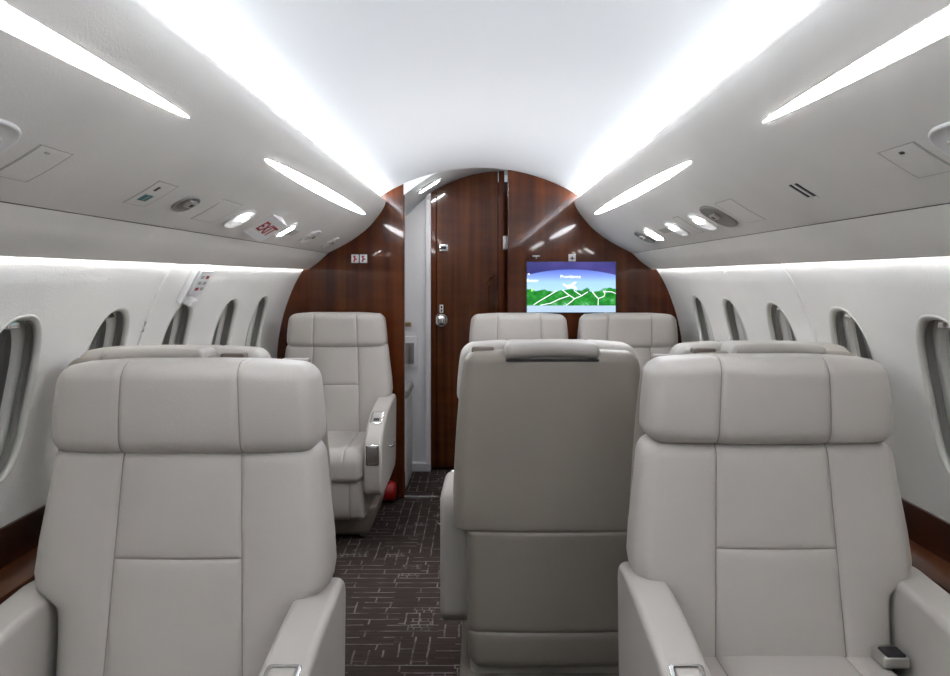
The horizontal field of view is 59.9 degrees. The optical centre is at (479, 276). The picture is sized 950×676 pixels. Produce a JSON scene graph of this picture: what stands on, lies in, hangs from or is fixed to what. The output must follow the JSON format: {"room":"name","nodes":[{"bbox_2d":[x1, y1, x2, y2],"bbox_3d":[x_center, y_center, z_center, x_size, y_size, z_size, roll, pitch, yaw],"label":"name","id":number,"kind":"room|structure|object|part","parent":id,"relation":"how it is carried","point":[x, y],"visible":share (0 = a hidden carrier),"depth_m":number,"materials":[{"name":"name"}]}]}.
{"room":"aircraft cabin","nodes":[
{"label":"aircraft cabin","id":0,"kind":"room"},
{"bbox_2d":[0,256,303,527],"bbox_3d":[-1.020,0.260,1.265,0.299,0.900,6.930,0,0,0],"label":"wall","id":1,"kind":"structure","parent":0,"point":[70,298],"depth_m":2.25,"materials":[{"name":"plastic"}]},
{"bbox_2d":[0,119,21,153],"bbox_3d":[-0.745,-0.202,1.221,0.090,0.060,0.150,0,0,1],"label":"air vent","id":2,"kind":"object","parent":1,"relation":"attached to","point":[10,133],"visible":1,"depth_m":1.26,"materials":[{"name":"white plastic"}]},
{"bbox_2d":[0,547,37,604],"bbox_3d":[-1.109,0.714,1.265,0.118,0.026,6.930,0,0,0],"label":"trim","id":3,"kind":"structure","parent":1,"relation":"attached to","point":[17,574],"depth_m":1.94,"materials":[{"name":"brown wood"}]},
{"bbox_2d":[0,315,41,483],"bbox_3d":[-1.168,0.298,1.970,0.173,0.440,0.341,0,0,0],"label":"window","id":4,"kind":"structure","parent":1,"relation":"in","point":[21,337],"depth_m":2.09,"materials":[{"name":"white plastic"}]},
{"bbox_2d":[0,330,11,407],"bbox_3d":[-1.203,0.298,1.970,0.103,0.440,0.341,0,0,0],"label":"pleated shade","id":5,"kind":"object","parent":4,"relation":"attached to","point":[6,335],"depth_m":2.09,"materials":[{"name":"grey"}]},
{"bbox_2d":[0,504,45,568],"bbox_3d":[-1.157,0.655,1.265,0.018,0.094,6.930,0,0,0],"label":"trim","id":6,"kind":"structure","parent":1,"relation":"attached to","point":[20,536],"depth_m":2.06,"materials":[{"name":"brown wood"}]},
{"bbox_2d":[0,144,73,181],"bbox_3d":[-0.766,-0.195,1.415,0.086,0.052,0.112,0,0,0],"label":"access panel","id":7,"kind":"object","parent":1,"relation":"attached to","point":[42,158],"visible":1,"depth_m":1.41,"materials":[{"name":"plastic"}]},
{"bbox_2d":[0,0,188,117],"bbox_3d":[-0.600,-0.328,0.695,0.024,0.029,2.018,0,0,0],"label":"strip light","id":8,"kind":"object","parent":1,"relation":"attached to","point":[13,21],"visible":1,"depth_m":1.20,"materials":[{"name":"plastic"}]},
{"bbox_2d":[86,307,129,351],"bbox_3d":[-1.168,0.298,2.496,0.174,0.440,0.351,0,0,0],"label":"window","id":9,"kind":"structure","parent":1,"relation":"in","point":[113,330],"depth_m":2.60,"materials":[{"name":"white plastic"}]},
{"bbox_2d":[88,319,105,350],"bbox_3d":[-1.203,0.298,2.496,0.103,0.440,0.351,0,0,0],"label":"pleated shade","id":10,"kind":"object","parent":9,"relation":"attached to","point":[99,340],"depth_m":2.60,"materials":[{"name":"grey plastic"}]},
{"bbox_2d":[123,181,178,206],"bbox_3d":[-0.767,-0.194,1.924,0.085,0.051,0.122,0,0,0],"label":"switch panel","id":11,"kind":"object","parent":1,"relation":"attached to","point":[159,189],"visible":1,"depth_m":1.92,"materials":[{"name":"plastic"}]},
{"bbox_2d":[0,201,327,268],"bbox_3d":[-0.924,-0.096,1.265,0.125,0.105,6.930,0,0,0],"label":"trim","id":12,"kind":"structure","parent":1,"relation":"attached to","point":[25,230],"depth_m":2.12,"materials":[{"name":"plastic"}]},
{"bbox_2d":[160,304,193,344],"bbox_3d":[-1.168,0.298,3.063,0.174,0.440,0.345,0,0,0],"label":"window","id":13,"kind":"structure","parent":1,"relation":"in","point":[177,331],"depth_m":3.18,"materials":[{"name":"white plastic"}]},
{"bbox_2d":[162,316,173,344],"bbox_3d":[-1.203,0.298,3.063,0.103,0.440,0.345,0,0,0],"label":"pleated shade","id":14,"kind":"object","parent":13,"relation":"attached to","point":[168,339],"depth_m":3.19,"materials":[{"name":"grey"}]},
{"bbox_2d":[171,196,200,211],"bbox_3d":[-0.765,-0.190,2.147,0.061,0.039,0.110,0,0,0],"label":"air vent","id":15,"kind":"object","parent":1,"relation":"attached to","point":[187,203],"visible":1,"depth_m":2.13,"materials":[{"name":"grey plastic"}]},
{"bbox_2d":[0,0,385,252],"bbox_3d":[-0.709,-0.293,1.265,0.336,0.311,6.930,0,0,0],"label":"panel","id":16,"kind":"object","parent":1,"relation":"attached to","point":[122,143],"depth_m":1.65,"materials":[{"name":"plastic"}]},
{"bbox_2d":[176,265,213,306],"bbox_3d":[-1.040,0.033,3.020,0.090,0.155,0.170,0,0,0],"label":"sign","id":17,"kind":"object","parent":1,"relation":"attached to","point":[197,280],"visible":1,"depth_m":2.99,"materials":[{"name":"white plastic"}]},
{"bbox_2d":[190,199,242,222],"bbox_3d":[-0.770,-0.193,2.422,0.097,0.058,0.192,0,0,0],"label":"access panel","id":18,"kind":"object","parent":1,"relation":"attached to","point":[224,207],"visible":1,"depth_m":2.41,"materials":[{"name":"plastic"}]},
{"bbox_2d":[211,297,237,345],"bbox_3d":[-1.167,0.298,3.643,0.173,0.440,0.346,0,0,0],"label":"window","id":19,"kind":"structure","parent":1,"relation":"in","point":[223,330],"depth_m":3.77,"materials":[{"name":"white plastic"}]},
{"bbox_2d":[212,319,219,344],"bbox_3d":[-1.203,0.298,3.643,0.102,0.440,0.346,0,0,0],"label":"pleated shade","id":20,"kind":"object","parent":19,"relation":"attached to","point":[216,336],"depth_m":3.77,"materials":[{"name":"grey plastic"}]},
{"bbox_2d":[223,210,255,227],"bbox_3d":[-0.772,-0.186,2.650,0.092,0.056,0.150,0,0,-1],"label":"light","id":21,"kind":"object","parent":1,"relation":"attached to","point":[244,216],"visible":1,"depth_m":2.63,"materials":[{"name":"white plastic"}]},
{"bbox_2d":[244,295,267,346],"bbox_3d":[-1.168,0.298,4.173,0.174,0.440,0.346,0,0,0],"label":"window","id":22,"kind":"structure","parent":1,"relation":"in","point":[254,330],"depth_m":4.30,"materials":[{"name":"white plastic"}]},
{"bbox_2d":[244,215,286,241],"bbox_3d":[-0.770,-0.180,2.953,0.130,0.107,0.135,0,0,0],"label":"exit sign","id":23,"kind":"object","parent":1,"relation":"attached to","point":[272,224],"visible":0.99,"depth_m":2.95,"materials":[{"name":"white plastic"}]},
{"bbox_2d":[274,223,297,236],"bbox_3d":[-0.772,-0.186,3.280,0.092,0.056,0.068,0,0,0],"label":"light","id":24,"kind":"object","parent":1,"relation":"attached to","point":[289,228],"visible":1,"depth_m":3.26,"materials":[{"name":"white plastic"}]},
{"bbox_2d":[285,230,299,235],"bbox_3d":[-0.779,-0.185,3.410,0.032,0.020,0.167,0,0,0],"label":"ceiling speaker","id":25,"kind":"object","parent":1,"relation":"attached to","point":[292,232],"visible":0.56,"depth_m":3.41,"materials":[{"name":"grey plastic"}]},
{"bbox_2d":[299,231,320,242],"bbox_3d":[-0.776,-0.183,3.769,0.093,0.055,0.150,0,0,1],"label":"air vent","id":26,"kind":"object","parent":1,"relation":"attached to","point":[312,235],"visible":1,"depth_m":3.75,"materials":[{"name":"white plastic"}]},
{"bbox_2d":[265,159,364,213],"bbox_3d":[-0.600,-0.328,3.300,0.027,0.033,2.008,0,0,0],"label":"strip light","id":27,"kind":"object","parent":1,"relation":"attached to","point":[314,186],"visible":1,"depth_m":3.01,"materials":[{"name":"plastic"}]},
{"bbox_2d":[321,237,338,247],"bbox_3d":[-0.783,-0.180,4.313,0.093,0.054,0.100,0,0,2],"label":"air vent","id":28,"kind":"object","parent":1,"relation":"attached to","point":[333,241],"visible":1,"depth_m":4.29,"materials":[{"name":"white plastic"}]},
{"bbox_2d":[333,469,461,675],"bbox_3d":[0.000,1.290,1.735,2.000,0.040,7.870,0,0,0],"label":"floor","id":29,"kind":"structure","parent":0,"point":[395,626],"depth_m":3.32,"materials":[{"name":"carpet"}]},
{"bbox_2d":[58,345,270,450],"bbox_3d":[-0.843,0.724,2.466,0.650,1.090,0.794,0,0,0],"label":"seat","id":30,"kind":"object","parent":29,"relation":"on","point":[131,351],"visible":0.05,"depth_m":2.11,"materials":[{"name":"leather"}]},
{"bbox_3d":[-0.639,0.206,2.145,0.062,0.018,0.044,0,0,0],"label":"grab handle","id":31,"kind":"part","parent":30,"relation":"part of","materials":[{"name":"brown plastic"}]},
{"bbox_2d":[0,358,345,675],"bbox_3d":[-0.581,0.718,1.456,0.677,1.102,0.794,0,0,0],"label":"seat","id":32,"kind":"object","parent":29,"relation":"on","point":[188,527],"visible":1,"depth_m":1.59,"materials":[{"name":"leather"}]},
{"bbox_3d":[-0.876,0.811,1.395,0.085,0.393,0.660,0,0,0],"label":"armrest","id":33,"kind":"part","parent":32,"relation":"part of","materials":[{"name":"leather"}]},
{"bbox_3d":[-0.585,0.576,1.654,0.582,0.490,0.197,0,0,0],"label":"backrest","id":34,"kind":"part","parent":32,"relation":"part of","materials":[{"name":"leather"}]},
{"bbox_3d":[-0.321,0.648,1.302,0.058,0.025,0.111,0,0,0],"label":"metal frame","id":35,"kind":"part","parent":32,"relation":"part of","materials":[{"name":"silver metal"}]},
{"bbox_3d":[-0.321,0.648,1.302,0.039,0.020,0.092,0,0,0],"label":"plate","id":36,"kind":"part","parent":32,"relation":"part of","materials":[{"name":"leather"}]},
{"bbox_3d":[-0.399,0.185,1.777,0.062,0.018,0.044,0,0,0],"label":"grab handle","id":37,"kind":"part","parent":32,"relation":"part of","materials":[{"name":"leather"}]},
{"bbox_3d":[-0.321,0.811,1.395,0.085,0.393,0.660,0,0,0],"label":"armrest","id":38,"kind":"part","parent":32,"relation":"part of","materials":[{"name":"leather"}]},
{"bbox_2d":[285,312,395,536],"bbox_3d":[-0.734,0.728,4.131,0.650,1.083,0.794,0,0,0],"label":"seat","id":39,"kind":"object","parent":29,"relation":"on","point":[350,350],"visible":0.67,"depth_m":4.25,"materials":[{"name":"leather"}]},
{"bbox_3d":[-0.752,0.588,4.329,0.582,0.490,0.197,0,0,0],"label":"backrest","id":40,"kind":"part","parent":39,"relation":"part of","materials":[{"name":"leather"}]},
{"bbox_2d":[328,431,365,482],"bbox_3d":[-0.752,0.864,4.027,0.452,0.160,0.570,0,0,0],"label":"seat cushion","id":41,"kind":"object","parent":39,"relation":"on","point":[347,449],"depth_m":3.76,"materials":[{"name":"leather"}]},
{"bbox_3d":[-0.487,0.808,3.740,0.039,0.077,0.008,0,0,0],"label":"recess plate","id":42,"kind":"part","parent":39,"relation":"part of","materials":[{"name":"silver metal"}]},
{"bbox_3d":[-0.487,0.808,3.739,0.058,0.096,0.010,0,0,0],"label":"metal frame","id":43,"kind":"part","parent":39,"relation":"part of","materials":[{"name":"silver metal"}]},
{"bbox_3d":[-0.487,0.667,3.908,0.058,0.042,0.108,0,0,0],"label":"metal frame","id":44,"kind":"part","parent":39,"relation":"part of","materials":[{"name":"silver metal"}]},
{"bbox_3d":[-0.487,0.667,3.907,0.039,0.035,0.089,0,0,0],"label":"plate","id":45,"kind":"part","parent":39,"relation":"part of","materials":[{"name":"metal"}]},
{"bbox_3d":[-0.487,0.811,4.070,0.085,0.393,0.660,0,0,0],"label":"armrest","id":46,"kind":"part","parent":39,"relation":"part of","materials":[{"name":"leather"}]},
{"bbox_2d":[382,481,396,500],"bbox_3d":[-0.642,1.208,4.660,0.345,0.112,0.112,0,0,0],"label":"fire extinguisher","id":47,"kind":"object","parent":29,"relation":"on","point":[390,494],"visible":0.12,"depth_m":4.61,"materials":[{"name":"red paint"}]},
{"bbox_2d":[405,381,413,488],"bbox_3d":[-0.570,0.968,5.100,0.292,0.605,0.420,0,0,0],"label":"base cabinet","id":48,"kind":"object","parent":29,"relation":"on","point":[409,385],"visible":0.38,"depth_m":4.99,"materials":[{"name":"white plastic"}]},
{"bbox_2d":[405,381,413,398],"bbox_3d":[-0.570,0.695,5.100,0.292,0.060,0.420,0,0,0],"label":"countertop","id":49,"kind":"structure","parent":48,"relation":"on","point":[409,385],"depth_m":5.04,"materials":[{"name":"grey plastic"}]},
{"bbox_2d":[405,496,440,497],"bbox_3d":[-0.137,1.267,4.753,0.593,0.006,0.035,0,0,0],"label":"trim","id":50,"kind":"structure","parent":29,"relation":"on","point":[405,496],"depth_m":4.74,"materials":[{"name":"silver metal"}]},
{"bbox_2d":[469,313,567,342],"bbox_3d":[0.188,0.730,4.131,0.585,1.079,0.794,0,0,0],"label":"seat","id":51,"kind":"object","parent":29,"relation":"on","point":[486,326],"visible":0.25,"depth_m":4.27,"materials":[{"name":"leather"}]},
{"bbox_2d":[435,339,640,675],"bbox_3d":[0.162,0.721,2.591,0.621,1.096,0.794,0,0,0],"label":"seat","id":52,"kind":"object","parent":29,"relation":"on","point":[535,499],"visible":0.92,"depth_m":2.22,"materials":[{"name":"leather"}]},
{"bbox_3d":[-0.070,0.811,2.652,0.085,0.393,0.660,0,0,0],"label":"armrest","id":53,"kind":"part","parent":52,"relation":"part of","materials":[{"name":"leather"}]},
{"bbox_3d":[0.008,0.200,2.270,0.062,0.018,0.044,0,0,0],"label":"grab handle","id":54,"kind":"part","parent":52,"relation":"part of","materials":[{"name":"brown plastic"}]},
{"bbox_2d":[577,313,677,371],"bbox_3d":[0.809,0.730,4.131,0.621,1.079,0.794,0,0,0],"label":"seat","id":55,"kind":"object","parent":29,"relation":"on","point":[648,334],"visible":0.19,"depth_m":4.27,"materials":[{"name":"leather"}]},
{"bbox_3d":[0.777,0.588,4.329,0.541,0.490,0.197,0,0,0],"label":"backrest","id":56,"kind":"part","parent":55,"relation":"part of","materials":[{"name":"leather"}]},
{"bbox_2d":[669,340,855,355],"bbox_3d":[0.815,0.723,2.591,0.585,1.092,0.794,0,0,0],"label":"seat","id":57,"kind":"object","parent":29,"relation":"on","point":[757,346],"visible":0.06,"depth_m":2.24,"materials":[{"name":"leather"}]},
{"bbox_3d":[0.614,0.204,2.270,0.062,0.018,0.044,0,0,0],"label":"grab handle","id":58,"kind":"part","parent":57,"relation":"part of","materials":[{"name":"brown plastic"}]},
{"bbox_2d":[618,353,949,675],"bbox_3d":[0.635,0.718,1.551,0.668,1.102,0.794,0,0,0],"label":"seat","id":59,"kind":"object","parent":29,"relation":"on","point":[767,532],"visible":1,"depth_m":1.69,"materials":[{"name":"leather"}]},
{"bbox_3d":[0.422,0.185,1.872,0.062,0.018,0.044,0,0,0],"label":"grab handle","id":60,"kind":"part","parent":59,"relation":"part of","materials":[{"name":"white leather"}]},
{"bbox_3d":[0.344,0.811,1.490,0.085,0.393,0.660,0,0,0],"label":"armrest","id":61,"kind":"part","parent":59,"relation":"part of","materials":[{"name":"leather"}]},
{"bbox_3d":[0.344,0.667,1.327,0.058,0.042,0.108,0,0,0],"label":"metal frame","id":62,"kind":"part","parent":59,"relation":"part of","materials":[{"name":"silver metal"}]},
{"bbox_3d":[0.344,0.667,1.327,0.039,0.035,0.089,0,0,0],"label":"plate","id":63,"kind":"part","parent":59,"relation":"part of","materials":[{"name":"metal"}]},
{"bbox_3d":[0.608,0.588,1.749,0.582,0.490,0.197,0,0,0],"label":"backrest","id":64,"kind":"part","parent":59,"relation":"part of","materials":[{"name":"leather"}]},
{"bbox_2d":[703,656,896,675],"bbox_3d":[0.608,0.834,1.447,0.452,0.160,0.570,0,0,0],"label":"seat cushion","id":65,"kind":"object","parent":59,"relation":"on","point":[717,665],"depth_m":1.61,"materials":[{"name":"leather"}]},
{"bbox_3d":[0.890,0.811,1.490,0.085,0.393,0.660,0,0,0],"label":"armrest","id":66,"kind":"part","parent":59,"relation":"part of","materials":[{"name":"leather"}]},
{"bbox_2d":[405,182,507,468],"bbox_3d":[0.010,0.320,5.485,1.460,1.900,0.070,0,0,0],"label":"door frame","id":67,"kind":"structure","parent":0,"point":[415,221],"depth_m":5.45,"materials":[{"name":"white paint"}]},
{"bbox_2d":[405,322,411,326],"bbox_3d":[-0.482,0.312,5.442,0.060,0.030,0.020,0,0,0],"label":"plate","id":68,"kind":"object","parent":67,"relation":"attached to","point":[407,324],"visible":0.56,"depth_m":5.43,"materials":[{"name":"beige"}]},
{"bbox_2d":[405,336,416,367],"bbox_3d":[-0.475,0.495,5.429,0.124,0.210,0.046,0,0,0],"label":"dispenser","id":69,"kind":"object","parent":67,"relation":"attached to","point":[410,341],"visible":0.54,"depth_m":5.44,"materials":[{"name":"white plastic"}]},
{"bbox_2d":[412,462,429,470],"bbox_3d":[-0.385,1.245,5.420,0.120,0.050,0.060,0,0,0],"label":"trim","id":70,"kind":"structure","parent":67,"relation":"attached to","point":[416,466],"depth_m":5.39,"materials":[{"name":"white plastic"}]},
{"bbox_2d":[426,193,430,470],"bbox_3d":[-0.340,0.358,5.425,0.035,1.823,0.050,0,0,0],"label":"trim","id":71,"kind":"structure","parent":67,"relation":"attached to","point":[428,197],"depth_m":5.40,"materials":[{"name":"white plastic"}]},
{"bbox_2d":[431,171,507,467],"bbox_3d":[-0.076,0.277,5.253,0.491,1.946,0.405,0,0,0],"label":"door","id":72,"kind":"structure","parent":67,"relation":"in","point":[472,242],"depth_m":5.42,"materials":[{"name":"brown wood"}]},
{"bbox_3d":[-0.255,0.283,5.385,0.068,0.068,0.044,0,0,0],"label":"knob","id":73,"kind":"part","parent":72,"relation":"part of","materials":[{"name":"silver metal"}]},
{"bbox_3d":[0.066,0.107,5.391,0.066,0.262,0.026,0,0,-41],"label":"grab handle","id":74,"kind":"part","parent":72,"relation":"part of","materials":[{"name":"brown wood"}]},
{"bbox_2d":[405,168,507,215],"bbox_3d":[0.030,-0.442,5.207,1.500,0.520,0.945,0,0,0],"label":"ceiling","id":75,"kind":"structure","parent":0,"point":[412,198],"depth_m":5.22,"materials":[{"name":"white plastic"}]},
{"bbox_2d":[417,178,440,193],"bbox_3d":[-0.310,-0.556,5.020,0.142,0.094,0.080,0,0,19],"label":"light","id":76,"kind":"object","parent":75,"relation":"attached to","point":[429,185],"visible":1,"depth_m":5.00,"materials":[{"name":"white plastic"}]},
{"bbox_2d":[277,170,681,497],"bbox_3d":[0.000,0.322,4.758,2.400,1.896,0.055,0,0,0],"label":"wall","id":77,"kind":"structure","parent":0,"point":[334,283],"depth_m":4.73,"materials":[{"name":"brown wood"}]},
{"bbox_2d":[351,254,358,262],"bbox_3d":[-0.716,-0.105,4.728,0.042,0.048,0.007,0,0,0],"label":"sign","id":78,"kind":"object","parent":77,"relation":"attached to","point":[354,257],"visible":1,"depth_m":4.72,"materials":[{"name":"white plastic"}]},
{"bbox_2d":[360,254,366,262],"bbox_3d":[-0.668,-0.105,4.728,0.042,0.048,0.007,0,0,0],"label":"sign","id":79,"kind":"object","parent":77,"relation":"attached to","point":[363,257],"visible":1,"depth_m":4.72,"materials":[{"name":"white plastic"}]},
{"bbox_2d":[404,168,464,194],"bbox_3d":[-0.260,-0.553,4.737,0.400,0.205,0.011,0,0,0],"label":"trim","id":80,"kind":"structure","parent":77,"relation":"attached to","point":[408,186],"depth_m":4.73,"materials":[{"name":"white plastic"}]},
{"bbox_2d":[526,261,615,312],"bbox_3d":[0.521,0.058,4.723,0.515,0.296,0.021,0,0,0],"label":"wall screen","id":81,"kind":"object","parent":77,"relation":"attached to","point":[551,286],"visible":1,"depth_m":4.71,"materials":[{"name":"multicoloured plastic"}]},
{"bbox_2d":[569,254,575,260],"bbox_3d":[0.528,-0.109,4.728,0.041,0.044,0.007,0,0,0],"label":"sign","id":82,"kind":"object","parent":77,"relation":"attached to","point":[572,257],"visible":1,"depth_m":4.72,"materials":[{"name":"white plastic"}]},
{"bbox_2d":[140,0,819,195],"bbox_3d":[0.000,-0.489,1.265,1.440,0.276,6.930,0,0,0],"label":"ceiling","id":83,"kind":"structure","parent":0,"point":[397,92],"depth_m":2.22,"materials":[{"name":"white plastic"}]},
{"bbox_2d":[656,257,949,522],"bbox_3d":[1.020,0.260,1.265,0.299,0.900,6.930,0,0,0],"label":"wall","id":84,"kind":"structure","parent":0,"point":[887,298],"depth_m":2.29,"materials":[{"name":"plastic"}]},
{"bbox_2d":[595,161,691,213],"bbox_3d":[0.600,-0.328,3.320,0.027,0.033,1.968,0,0,0],"label":"strip light","id":85,"kind":"object","parent":84,"relation":"attached to","point":[645,186],"visible":1,"depth_m":3.04,"materials":[{"name":"plastic"}]},
{"bbox_2d":[634,232,654,242],"bbox_3d":[0.772,-0.186,3.878,0.089,0.054,0.150,0,0,1],"label":"air vent","id":86,"kind":"object","parent":84,"relation":"attached to","point":[642,236],"visible":1,"depth_m":3.86,"materials":[{"name":"grey plastic"}]},
{"bbox_2d":[643,228,665,240],"bbox_3d":[0.770,-0.187,3.646,0.092,0.056,0.150,0,0,1],"label":"light","id":87,"kind":"object","parent":84,"relation":"attached to","point":[653,234],"visible":1,"depth_m":3.61,"materials":[{"name":"white plastic"}]},
{"bbox_2d":[658,228,671,233],"bbox_3d":[0.767,-0.192,3.421,0.027,0.017,0.148,0,0,0],"label":"ceiling speaker","id":88,"kind":"object","parent":84,"relation":"attached to","point":[665,230],"visible":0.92,"depth_m":3.41,"materials":[{"name":"grey plastic"}]},
{"bbox_2d":[663,221,689,235],"bbox_3d":[0.767,-0.189,3.226,0.092,0.056,0.150,0,0,1],"label":"light","id":89,"kind":"object","parent":84,"relation":"attached to","point":[671,226],"visible":1,"depth_m":3.21,"materials":[{"name":"white plastic"}]},
{"bbox_2d":[673,216,703,232],"bbox_3d":[0.770,-0.193,3.049,0.101,0.060,0.090,0,0,0],"label":"access panel","id":90,"kind":"object","parent":84,"relation":"attached to","point":[678,219],"visible":1,"depth_m":3.04,"materials":[{"name":"plastic"}]},
{"bbox_2d":[687,214,717,230],"bbox_3d":[0.766,-0.189,2.845,0.092,0.056,0.150,0,0,1],"label":"light","id":91,"kind":"object","parent":84,"relation":"attached to","point":[698,220],"visible":1,"depth_m":2.83,"materials":[{"name":"white plastic"}]},
{"bbox_2d":[692,295,714,341],"bbox_3d":[1.168,0.298,4.175,0.174,0.440,0.350,0,0,0],"label":"window","id":92,"kind":"structure","parent":84,"relation":"in","point":[705,330],"depth_m":4.29,"materials":[{"name":"white plastic"}]},
{"bbox_2d":[699,206,737,226],"bbox_3d":[0.760,-0.193,2.634,0.105,0.066,0.170,0,0,1],"label":"air vent","id":93,"kind":"object","parent":84,"relation":"attached to","point":[712,213],"visible":1,"depth_m":2.62,"materials":[{"name":"grey plastic"}]},
{"bbox_2d":[722,297,747,340],"bbox_3d":[1.167,0.298,3.643,0.172,0.440,0.347,0,0,0],"label":"window","id":94,"kind":"structure","parent":84,"relation":"in","point":[736,330],"depth_m":3.76,"materials":[{"name":"white plastic"}]},
{"bbox_3d":[1.190,0.298,3.640,0.074,0.374,0.238,0,0,0],"label":"pane","id":95,"kind":"part","parent":94,"relation":"part of","materials":[{"name":"clear glass"}]},
{"bbox_2d":[714,198,765,222],"bbox_3d":[0.767,-0.195,2.436,0.103,0.062,0.167,0,0,0],"label":"access panel","id":96,"kind":"object","parent":84,"relation":"attached to","point":[732,207],"visible":1,"depth_m":2.43,"materials":[{"name":"plastic"}]},
{"bbox_2d":[574,0,949,252],"bbox_3d":[0.709,-0.293,1.265,0.336,0.311,6.930,0,0,0],"label":"overhead panel","id":97,"kind":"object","parent":84,"relation":"attached to","point":[828,146],"depth_m":1.69,"materials":[{"name":"plastic"}]},
{"bbox_2d":[766,301,796,340],"bbox_3d":[1.168,0.298,3.071,0.174,0.440,0.341,0,0,0],"label":"window","id":98,"kind":"structure","parent":84,"relation":"in","point":[779,325],"depth_m":3.18,"materials":[{"name":"white plastic"}]},
{"bbox_3d":[1.190,0.298,3.070,0.074,0.374,0.238,0,0,0],"label":"pane","id":99,"kind":"part","parent":98,"relation":"part of","materials":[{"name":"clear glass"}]},
{"bbox_2d":[632,203,949,268],"bbox_3d":[0.924,-0.096,1.265,0.125,0.105,6.930,0,0,0],"label":"trim","id":100,"kind":"structure","parent":84,"relation":"attached to","point":[921,232],"depth_m":2.17,"materials":[{"name":"plastic"}]},
{"bbox_2d":[789,185,812,199],"bbox_3d":[0.752,-0.199,1.936,0.052,0.035,0.016,0,0,0],"label":"air vent","id":101,"kind":"object","parent":84,"relation":"attached to","point":[791,186],"visible":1,"depth_m":1.93,"materials":[{"name":"black plastic"}]},
{"bbox_2d":[794,183,818,198],"bbox_3d":[0.753,-0.199,1.903,0.052,0.034,0.016,0,0,0],"label":"air vent","id":102,"kind":"object","parent":84,"relation":"attached to","point":[796,184],"visible":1,"depth_m":1.90,"materials":[{"name":"black plastic"}]},
{"bbox_2d":[828,307,874,359],"bbox_3d":[1.168,0.298,2.500,0.173,0.440,0.340,0,0,0],"label":"window","id":103,"kind":"structure","parent":84,"relation":"in","point":[845,331],"depth_m":2.60,"materials":[{"name":"white plastic"}]},
{"bbox_3d":[1.190,0.298,2.500,0.074,0.374,0.238,0,0,0],"label":"pane","id":104,"kind":"part","parent":103,"relation":"part of","materials":[{"name":"clear glass"}]},
{"bbox_2d":[762,4,949,122],"bbox_3d":[0.600,-0.328,0.720,0.024,0.029,2.068,0,0,0],"label":"strip light","id":105,"kind":"object","parent":84,"relation":"attached to","point":[935,27],"visible":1,"depth_m":1.23,"materials":[{"name":"plastic"}]},
{"bbox_2d":[877,141,949,177],"bbox_3d":[0.753,-0.202,1.424,0.077,0.049,0.127,0,0,0],"label":"access panel","id":106,"kind":"object","parent":84,"relation":"attached to","point":[911,157],"visible":1,"depth_m":1.42,"materials":[{"name":"plastic"}]},
{"bbox_2d":[901,498,949,562],"bbox_3d":[1.157,0.655,1.265,0.018,0.094,6.930,0,0,0],"label":"trim","id":107,"kind":"structure","parent":84,"relation":"attached to","point":[926,529],"depth_m":2.12,"materials":[{"name":"brown wood"}]},
{"bbox_2d":[909,539,949,593],"bbox_3d":[1.109,0.714,1.265,0.118,0.026,6.930,0,0,0],"label":"trim","id":108,"kind":"structure","parent":84,"relation":"attached to","point":[934,567],"depth_m":2.00,"materials":[{"name":"brown wood"}]},
{"bbox_2d":[915,314,949,474],"bbox_3d":[1.168,0.298,1.982,0.173,0.440,0.343,0,0,0],"label":"window","id":109,"kind":"structure","parent":84,"relation":"in","point":[932,332],"depth_m":2.10,"materials":[{"name":"white plastic"}]},
{"bbox_3d":[1.190,0.298,1.980,0.074,0.374,0.238,0,0,0],"label":"pane","id":110,"kind":"part","parent":109,"relation":"part of","materials":[{"name":"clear glass"}]},
{"bbox_2d":[928,121,949,155],"bbox_3d":[0.744,-0.203,1.249,0.090,0.060,0.150,0,0,-1],"label":"air vent","id":111,"kind":"object","parent":84,"relation":"attached to","point":[939,135],"visible":1,"depth_m":1.29,"materials":[{"name":"white plastic"}]}
]}

